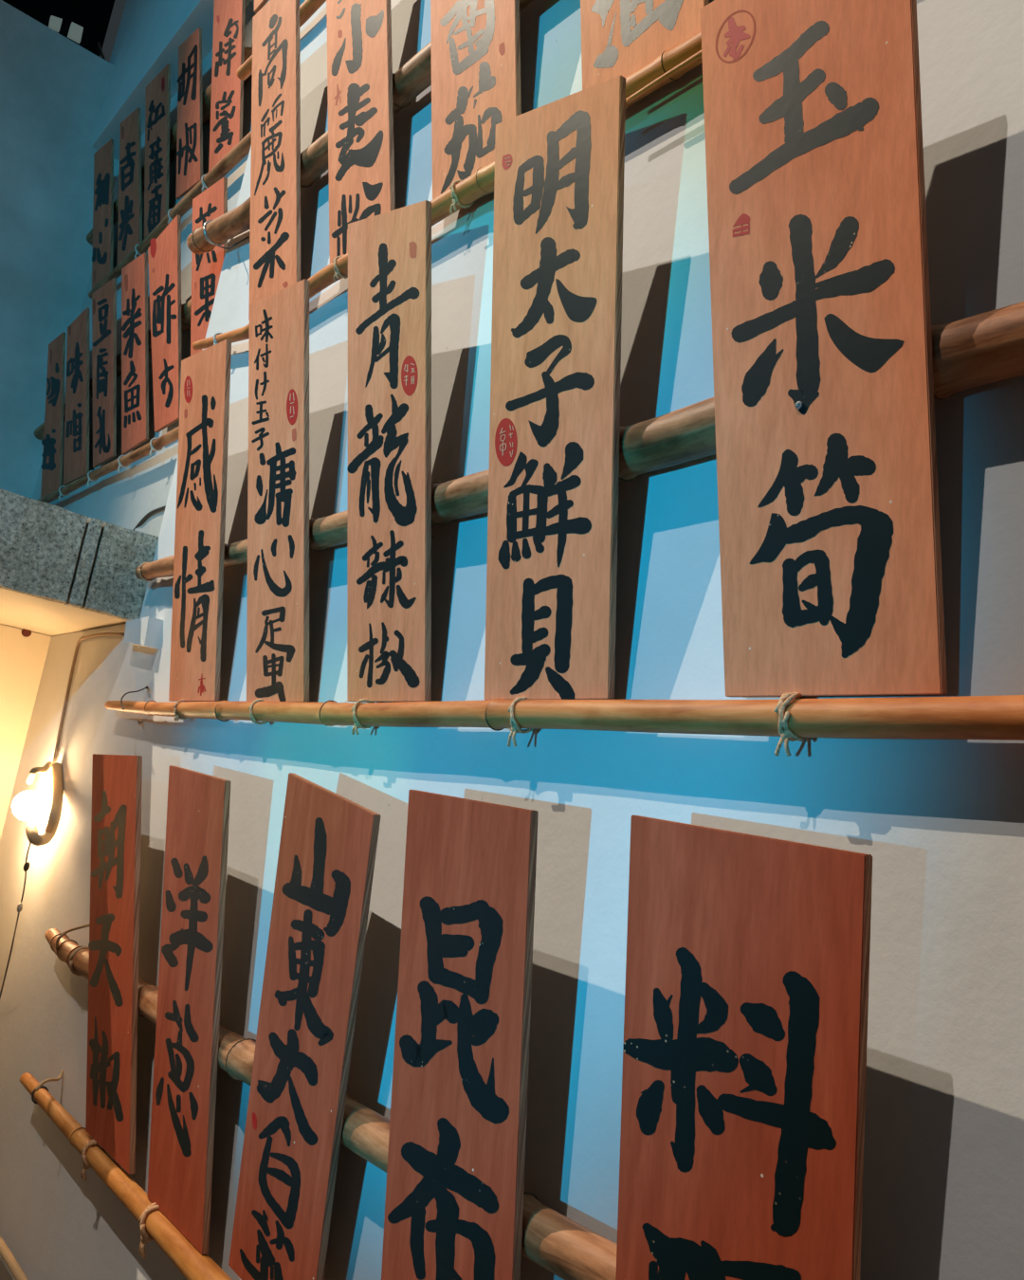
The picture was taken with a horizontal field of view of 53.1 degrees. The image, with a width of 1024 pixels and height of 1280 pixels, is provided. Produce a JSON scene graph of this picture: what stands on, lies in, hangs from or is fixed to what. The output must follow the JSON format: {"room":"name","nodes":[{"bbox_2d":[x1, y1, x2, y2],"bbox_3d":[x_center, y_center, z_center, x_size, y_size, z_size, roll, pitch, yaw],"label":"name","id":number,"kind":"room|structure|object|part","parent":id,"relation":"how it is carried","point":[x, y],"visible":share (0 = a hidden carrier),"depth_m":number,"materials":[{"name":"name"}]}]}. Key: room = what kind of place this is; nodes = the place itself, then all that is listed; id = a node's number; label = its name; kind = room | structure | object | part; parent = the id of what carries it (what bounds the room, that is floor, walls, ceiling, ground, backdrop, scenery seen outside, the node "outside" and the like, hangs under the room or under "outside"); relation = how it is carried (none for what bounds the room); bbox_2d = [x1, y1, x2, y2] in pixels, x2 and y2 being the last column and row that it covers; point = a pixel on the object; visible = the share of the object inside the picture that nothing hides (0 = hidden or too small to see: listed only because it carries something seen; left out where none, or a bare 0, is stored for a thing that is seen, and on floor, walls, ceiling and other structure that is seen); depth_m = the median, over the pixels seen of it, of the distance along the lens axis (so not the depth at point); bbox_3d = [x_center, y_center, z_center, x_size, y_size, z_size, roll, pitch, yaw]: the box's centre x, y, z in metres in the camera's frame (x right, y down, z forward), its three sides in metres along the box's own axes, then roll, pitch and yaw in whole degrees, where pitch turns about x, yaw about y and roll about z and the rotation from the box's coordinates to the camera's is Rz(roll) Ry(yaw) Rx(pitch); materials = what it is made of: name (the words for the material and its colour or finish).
{"room":"eatery","nodes":[
{"label":"eatery","id":0,"kind":"room"},
{"bbox_2d":[0,624,51,839],"bbox_3d":[-2.804,0.453,1.447,4.103,1.872,0.120,18,-14,-37],"label":"wall","id":1,"kind":"structure","parent":0,"point":[22,658],"depth_m":2.63,"materials":[{"name":"paint"}]},
{"bbox_2d":[21,628,31,637],"bbox_3d":[-1.257,-0.020,2.654,0.024,0.024,0.011,18,-14,-37],"label":"plug","id":2,"kind":"object","parent":1,"relation":"attached to","point":[26,632],"visible":0.93,"depth_m":2.65,"materials":[{"name":"red"}]},
{"bbox_2d":[2,0,114,56],"bbox_3d":[-5.379,-3.902,5.602,5.700,5.500,0.100,18,-14,-37],"label":"wall","id":3,"kind":"structure","parent":0,"point":[94,16],"depth_m":7.41,"materials":[{"name":"black paint"}]},
{"bbox_2d":[48,15,62,32],"bbox_3d":[-3.237,-4.370,7.262,0.076,0.102,0.030,18,-14,-37],"label":"window","id":4,"kind":"structure","parent":3,"relation":"in","point":[55,23],"depth_m":7.25,"materials":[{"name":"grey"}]},
{"bbox_2d":[67,21,83,43],"bbox_3d":[-3.128,-4.356,7.350,0.086,0.118,0.030,18,-14,-37],"label":"window","id":5,"kind":"structure","parent":3,"relation":"in","point":[75,32],"depth_m":7.34,"materials":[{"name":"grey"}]},
{"bbox_2d":[0,0,119,498],"bbox_3d":[-3.201,-1.602,2.796,4.135,2.319,0.120,18,-14,-37],"label":"wall","id":6,"kind":"structure","parent":0,"point":[53,89],"depth_m":3.86,"materials":[{"name":"paint"}]},
{"bbox_2d":[0,521,146,636],"bbox_3d":[-2.813,-0.544,1.784,4.015,0.180,1.840,18,-14,-37],"label":"trim","id":7,"kind":"structure","parent":6,"relation":"attached to","point":[17,610],"depth_m":2.32,"materials":[{"name":"paint"}]},
{"bbox_2d":[133,505,165,530],"bbox_3d":[-0.934,-0.258,2.588,0.092,0.169,0.336,12,-11,-16],"label":"cable","id":8,"kind":"object","parent":7,"relation":"on","point":[161,508],"visible":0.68,"depth_m":2.65,"materials":[{"name":"grey metal"}]},
{"bbox_2d":[32,0,269,536],"bbox_3d":[-1.040,-1.234,3.254,0.120,2.638,1.860,18,-14,-37],"label":"wall","id":9,"kind":"structure","parent":0,"point":[121,499],"depth_m":2.98,"materials":[{"name":"paint"}]},
{"bbox_2d":[40,331,65,497],"bbox_3d":[-1.577,-0.780,3.537,0.097,0.574,0.303,18,-14,-37],"label":"sign board","id":10,"kind":"object","parent":9,"relation":"attached to","point":[52,442],"visible":0.94,"depth_m":3.53,"materials":[{"name":"brown wood"}]},
{"bbox_2d":[63,307,89,485],"bbox_3d":[-1.413,-0.792,3.335,0.097,0.573,0.362,18,-14,-37],"label":"sign board","id":11,"kind":"object","parent":9,"relation":"attached to","point":[76,454],"visible":0.98,"depth_m":3.32,"materials":[{"name":"brown wood"}]},
{"bbox_2d":[96,41,105,59],"bbox_3d":[-1.738,-2.255,4.240,0.018,0.670,0.305,18,-14,-37],"label":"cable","id":12,"kind":"object","parent":9,"relation":"attached to","point":[98,43],"visible":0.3,"depth_m":4.30,"materials":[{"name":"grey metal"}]},
{"bbox_2d":[91,138,113,289],"bbox_3d":[-1.489,-1.553,3.735,0.100,0.598,0.334,18,-14,-37],"label":"sign board","id":13,"kind":"object","parent":9,"relation":"attached to","point":[103,159],"visible":0.96,"depth_m":3.72,"materials":[{"name":"brown wood"}]},
{"bbox_2d":[91,277,116,467],"bbox_3d":[-1.250,-0.824,3.138,0.100,0.595,0.352,18,-14,-37],"label":"sign board","id":14,"kind":"object","parent":9,"relation":"attached to","point":[104,299],"visible":1,"depth_m":3.11,"materials":[{"name":"brown wood"}]},
{"bbox_2d":[36,426,179,503],"bbox_3d":[-1.136,-0.484,2.909,0.034,0.066,1.531,18,-14,-37],"label":"bamboo rail","id":15,"kind":"object","parent":9,"relation":"attached to","point":[157,444],"visible":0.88,"depth_m":2.85,"materials":[{"name":"brown wood"}]},
{"bbox_2d":[34,298,191,439],"bbox_3d":[-1.235,-0.832,3.189,0.064,0.090,1.675,18,-14,-37],"label":"bamboo pole","id":16,"kind":"object","parent":9,"relation":"attached to","point":[186,308],"visible":0.15,"depth_m":2.95,"materials":[{"name":"brown wood"}]},
{"bbox_2d":[117,107,142,264],"bbox_3d":[-1.304,-1.558,3.507,0.099,0.588,0.333,18,-14,-37],"label":"sign board","id":17,"kind":"object","parent":9,"relation":"attached to","point":[130,200],"visible":0.96,"depth_m":3.50,"materials":[{"name":"brown wood"}]},
{"bbox_2d":[121,252,148,455],"bbox_3d":[-1.076,-0.825,2.922,0.100,0.593,0.335,18,-14,-37],"label":"sign board","id":18,"kind":"object","parent":9,"relation":"attached to","point":[135,343],"visible":1,"depth_m":2.90,"materials":[{"name":"brown wood"}]},
{"bbox_2d":[144,63,170,238],"bbox_3d":[-1.152,-1.583,3.321,0.097,0.579,0.302,18,-14,-37],"label":"sign board","id":19,"kind":"object","parent":9,"relation":"attached to","point":[157,97],"visible":0.96,"depth_m":3.30,"materials":[{"name":"brown wood"}]},
{"bbox_2d":[147,214,182,432],"bbox_3d":[-0.931,-0.841,2.744,0.098,0.579,0.338,18,-14,-37],"label":"sign board","id":20,"kind":"object","parent":9,"relation":"attached to","point":[164,252],"visible":0.98,"depth_m":2.72,"materials":[{"name":"brown wood"}]},
{"bbox_2d":[86,46,252,244],"bbox_3d":[-1.178,-1.607,3.428,0.072,0.088,1.425,18,-14,-37],"label":"bamboo pole","id":21,"kind":"object","parent":9,"relation":"attached to","point":[207,94],"visible":0.22,"depth_m":3.26,"materials":[{"name":"brown wood"}]},
{"bbox_2d":[88,130,251,298],"bbox_3d":[-1.076,-1.254,3.141,0.042,0.064,1.383,18,-14,-37],"label":"bamboo rail","id":22,"kind":"object","parent":9,"relation":"attached to","point":[242,149],"visible":0.75,"depth_m":2.95,"materials":[{"name":"brown wood"}]},
{"bbox_2d":[91,0,252,161],"bbox_3d":[0.370,-3.096,2.132,0.232,2.200,5.750,18,-14,-37],"label":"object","id":23,"kind":"structure","parent":9,"relation":"attached to","point":[150,34],"depth_m":3.69,"materials":[{"name":"paint"}]},
{"bbox_2d":[175,26,202,199],"bbox_3d":[-0.974,-1.601,3.104,0.093,0.549,0.275,18,-14,-37],"label":"sign board","id":24,"kind":"object","parent":9,"relation":"attached to","point":[190,95],"visible":0.99,"depth_m":3.09,"materials":[{"name":"brown wood"}]},
{"bbox_2d":[190,176,227,355],"bbox_3d":[-0.742,-0.849,2.511,0.100,0.592,0.295,18,-14,-37],"label":"sign board","id":25,"kind":"object","parent":9,"relation":"attached to","point":[211,203],"visible":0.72,"depth_m":2.53,"materials":[{"name":"brown wood"}]},
{"bbox_2d":[208,0,245,171],"bbox_3d":[-0.803,-1.657,2.900,0.109,0.653,0.276,18,-14,-37],"label":"sign board","id":26,"kind":"object","parent":9,"relation":"attached to","point":[227,101],"visible":0.95,"depth_m":2.88,"materials":[{"name":"brown wood"}]},
{"bbox_2d":[0,0,1023,1279],"bbox_3d":[0.296,-0.165,1.057,0.240,3.910,4.450,18,-14,-37],"label":"wall","id":27,"kind":"structure","parent":0,"point":[941,822],"depth_m":1.05,"materials":[{"name":"paint"}]},
{"bbox_2d":[0,1235,28,1279],"bbox_3d":[-0.862,1.059,1.755,0.017,0.019,0.574,18,-14,-37],"label":"cane","id":28,"kind":"object","parent":27,"relation":"attached to","point":[11,1263],"visible":1,"depth_m":1.73,"materials":[{"name":"brown"}]},
{"bbox_2d":[0,761,63,998],"bbox_3d":[-1.058,0.528,2.219,0.088,0.536,0.258,18,-14,-37],"label":"wall lamp","id":29,"kind":"object","parent":27,"relation":"attached to","point":[27,805],"depth_m":2.26,"materials":[{"name":"brown"}]},
{"bbox_3d":[-1.063,0.607,2.189,0.018,0.370,0.178,14,-12,-21],"label":"lamp cord","id":30,"kind":"part","parent":29,"relation":"part of","materials":[{"name":"black plastic"}]},
{"bbox_3d":[-1.093,0.375,2.317,0.068,0.068,0.068,18,-14,-37],"label":"globe","id":31,"kind":"part","parent":29,"relation":"part of","materials":[{"name":"white glass"}]},
{"bbox_2d":[0,488,158,621],"bbox_3d":[-2.272,-0.602,1.034,3.903,0.192,0.039,18,-14,-37],"label":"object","id":32,"kind":"structure","parent":27,"relation":"attached to","point":[40,541],"depth_m":2.10,"materials":[{"name":"stone"}]},
{"bbox_3d":[-2.330,-0.620,0.988,3.752,0.192,0.039,18,-14,-37],"label":"concrete panel","id":33,"kind":"part","parent":32,"relation":"part of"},
{"bbox_3d":[-0.890,-0.162,2.133,0.026,0.186,0.037,18,-14,-37],"label":"concrete panel","id":34,"kind":"part","parent":32,"relation":"part of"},
{"bbox_3d":[-0.833,-0.144,2.178,0.113,0.190,0.038,18,-14,-37],"label":"concrete panel","id":35,"kind":"part","parent":32,"relation":"part of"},
{"bbox_2d":[52,632,124,764],"bbox_3d":[-0.967,0.134,2.320,0.009,0.310,0.318,18,-14,-37],"label":"conduit","id":36,"kind":"object","parent":27,"relation":"attached to","point":[82,638],"visible":0.99,"depth_m":2.41,"materials":[{"name":"beige"}]},
{"bbox_2d":[19,1070,232,1279],"bbox_3d":[-0.428,0.785,1.319,0.084,0.098,1.565,18,-14,-37],"label":"bamboo rail","id":37,"kind":"object","parent":27,"relation":"attached to","point":[154,1225],"visible":0.89,"depth_m":1.46,"materials":[{"name":"brown wood"}]},
{"bbox_2d":[85,753,142,1174],"bbox_3d":[-0.667,0.495,1.707,0.064,0.602,0.443,18,-14,-37],"label":"sign board","id":38,"kind":"object","parent":37,"relation":"on","point":[116,819],"visible":1,"depth_m":1.68,"materials":[{"name":"brown wood"}]},
{"bbox_2d":[146,765,230,1255],"bbox_3d":[-0.461,0.485,1.452,0.063,0.595,0.325,18,-14,-37],"label":"sign board","id":39,"kind":"object","parent":37,"relation":"on","point":[192,919],"visible":1,"depth_m":1.43,"materials":[{"name":"brown wood"}]},
{"bbox_2d":[228,772,381,1279],"bbox_3d":[-0.241,0.458,1.185,0.063,0.592,0.220,18,-14,-37],"label":"sign board","id":40,"kind":"object","parent":37,"relation":"on","point":[328,844],"visible":1,"depth_m":1.18,"materials":[{"name":"brown wood"}]},
{"bbox_2d":[123,616,163,649],"bbox_3d":[-0.757,-0.011,2.099,0.030,0.061,0.146,18,-14,-37],"label":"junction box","id":41,"kind":"structure","parent":27,"relation":"attached to","point":[144,631],"depth_m":2.06,"materials":[{"name":"plastic"}]},
{"bbox_2d":[254,0,268,13],"bbox_3d":[-0.562,-1.792,2.441,0.095,0.560,0.304,18,-14,-37],"label":"sign board","id":42,"kind":"object","parent":27,"relation":"attached to","point":[258,4],"visible":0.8,"depth_m":2.45,"materials":[{"name":"brown wood"}]},
{"bbox_2d":[236,0,326,80],"bbox_3d":[-0.367,-1.379,2.130,0.030,0.069,0.938,18,-14,-37],"label":"bamboo rail","id":43,"kind":"object","parent":27,"relation":"attached to","point":[308,8],"visible":0.34,"depth_m":2.23,"materials":[{"name":"brown wood"}]},
{"bbox_2d":[45,923,616,1279],"bbox_3d":[-0.229,0.528,1.196,0.056,0.089,2.185,18,-14,-37],"label":"bamboo pole","id":44,"kind":"object","parent":27,"relation":"attached to","point":[565,1248],"visible":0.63,"depth_m":1.05,"materials":[{"name":"brown wood"}]},
{"bbox_2d":[381,789,538,1279],"bbox_3d":[-0.056,0.422,0.962,0.058,0.542,0.237,18,-14,-37],"label":"sign board","id":45,"kind":"object","parent":44,"relation":"attached to","point":[454,1201],"visible":1,"depth_m":0.96,"materials":[{"name":"brown wood"}]},
{"bbox_2d":[615,814,872,1279],"bbox_3d":[0.149,0.358,0.722,0.049,0.446,0.219,18,-14,-37],"label":"sign board","id":46,"kind":"object","parent":44,"relation":"attached to","point":[744,1074],"visible":1,"depth_m":0.72,"materials":[{"name":"brown wood"}]},
{"bbox_2d":[186,0,534,254],"bbox_3d":[-0.292,-0.924,1.848,0.062,0.139,1.452,18,-14,-37],"label":"bamboo pole","id":47,"kind":"object","parent":27,"relation":"attached to","point":[414,77],"visible":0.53,"depth_m":1.92,"materials":[{"name":"brown wood"}]},
{"bbox_2d":[192,30,702,349],"bbox_3d":[-0.098,-0.649,1.498,0.040,0.099,1.906,18,-14,-37],"label":"bamboo rail","id":48,"kind":"object","parent":27,"relation":"attached to","point":[482,182],"visible":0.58,"depth_m":1.42,"materials":[{"name":"brown wood"}]},
{"bbox_2d":[248,0,300,320],"bbox_3d":[-0.464,-0.971,2.006,0.113,0.677,0.288,18,-14,-37],"label":"sign board","id":49,"kind":"object","parent":48,"relation":"on","point":[275,157],"visible":1,"depth_m":1.99,"materials":[{"name":"brown wood"}]},
{"bbox_2d":[326,0,395,263],"bbox_3d":[-0.265,-0.982,1.762,0.114,0.688,0.295,18,-14,-37],"label":"sign board","id":50,"kind":"object","parent":48,"relation":"on","point":[359,58],"visible":0.84,"depth_m":1.73,"materials":[{"name":"brown wood"}]},
{"bbox_2d":[430,0,521,199],"bbox_3d":[-0.060,-0.993,1.509,0.115,0.695,0.269,18,-14,-37],"label":"sign board","id":51,"kind":"object","parent":48,"relation":"on","point":[475,45],"visible":0.98,"depth_m":1.47,"materials":[{"name":"brown wood"}]},
{"bbox_2d":[580,0,709,90],"bbox_3d":[0.149,-1.010,1.252,0.119,0.718,0.254,18,-14,-37],"label":"sign board","id":52,"kind":"object","parent":48,"relation":"on","point":[619,37],"visible":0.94,"depth_m":1.21,"materials":[{"name":"brown wood"}]},
{"bbox_2d":[625,50,702,103],"bbox_3d":[0.199,-0.623,1.092,0.007,0.008,0.213,18,-14,-37],"label":"cane","id":53,"kind":"object","parent":48,"relation":"attached to","point":[698,55],"visible":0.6,"depth_m":1.13,"materials":[{"name":"brown"}]},
{"bbox_2d":[105,687,1023,756],"bbox_3d":[-0.144,0.081,1.255,0.066,0.084,2.207,18,-14,-37],"label":"bamboo rail","id":54,"kind":"object","parent":27,"relation":"attached to","point":[793,717],"visible":1,"depth_m":0.89,"materials":[{"name":"brown wood"}]},
{"bbox_2d":[168,338,231,701],"bbox_3d":[-0.562,-0.218,1.840,0.108,0.649,0.271,18,-14,-37],"label":"sign board","id":55,"kind":"object","parent":54,"relation":"on","point":[205,380],"visible":1,"depth_m":1.82,"materials":[{"name":"brown wood"}]},
{"bbox_2d":[246,278,309,702],"bbox_3d":[-0.368,-0.239,1.603,0.112,0.671,0.284,18,-14,-37],"label":"sign board","id":56,"kind":"object","parent":54,"relation":"on","point":[278,473],"visible":1,"depth_m":1.58,"materials":[{"name":"brown wood"}]},
{"bbox_2d":[347,200,431,701],"bbox_3d":[-0.168,-0.265,1.358,0.114,0.687,0.261,18,-14,-37],"label":"sign board","id":57,"kind":"object","parent":54,"relation":"on","point":[389,565],"visible":1,"depth_m":1.33,"materials":[{"name":"brown wood"}]},
{"bbox_2d":[484,74,625,699],"bbox_3d":[0.039,-0.271,1.101,0.113,0.690,0.223,18,-14,-37],"label":"sign board","id":58,"kind":"object","parent":54,"relation":"on","point":[554,467],"visible":1,"depth_m":1.08,"materials":[{"name":"brown wood"}]},
{"bbox_2d":[700,0,947,696],"bbox_3d":[0.244,-0.279,0.849,0.108,0.646,0.241,18,-14,-37],"label":"sign board","id":59,"kind":"object","parent":54,"relation":"on","point":[831,554],"visible":1,"depth_m":0.83,"materials":[{"name":"brown wood"}]},
{"bbox_2d":[135,301,1023,581],"bbox_3d":[-0.103,-0.179,1.321,0.059,0.067,2.146,18,-14,-37],"label":"bamboo pole","id":60,"kind":"object","parent":27,"relation":"attached to","point":[988,347],"visible":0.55,"depth_m":0.96,"materials":[{"name":"brown wood"}]}
]}

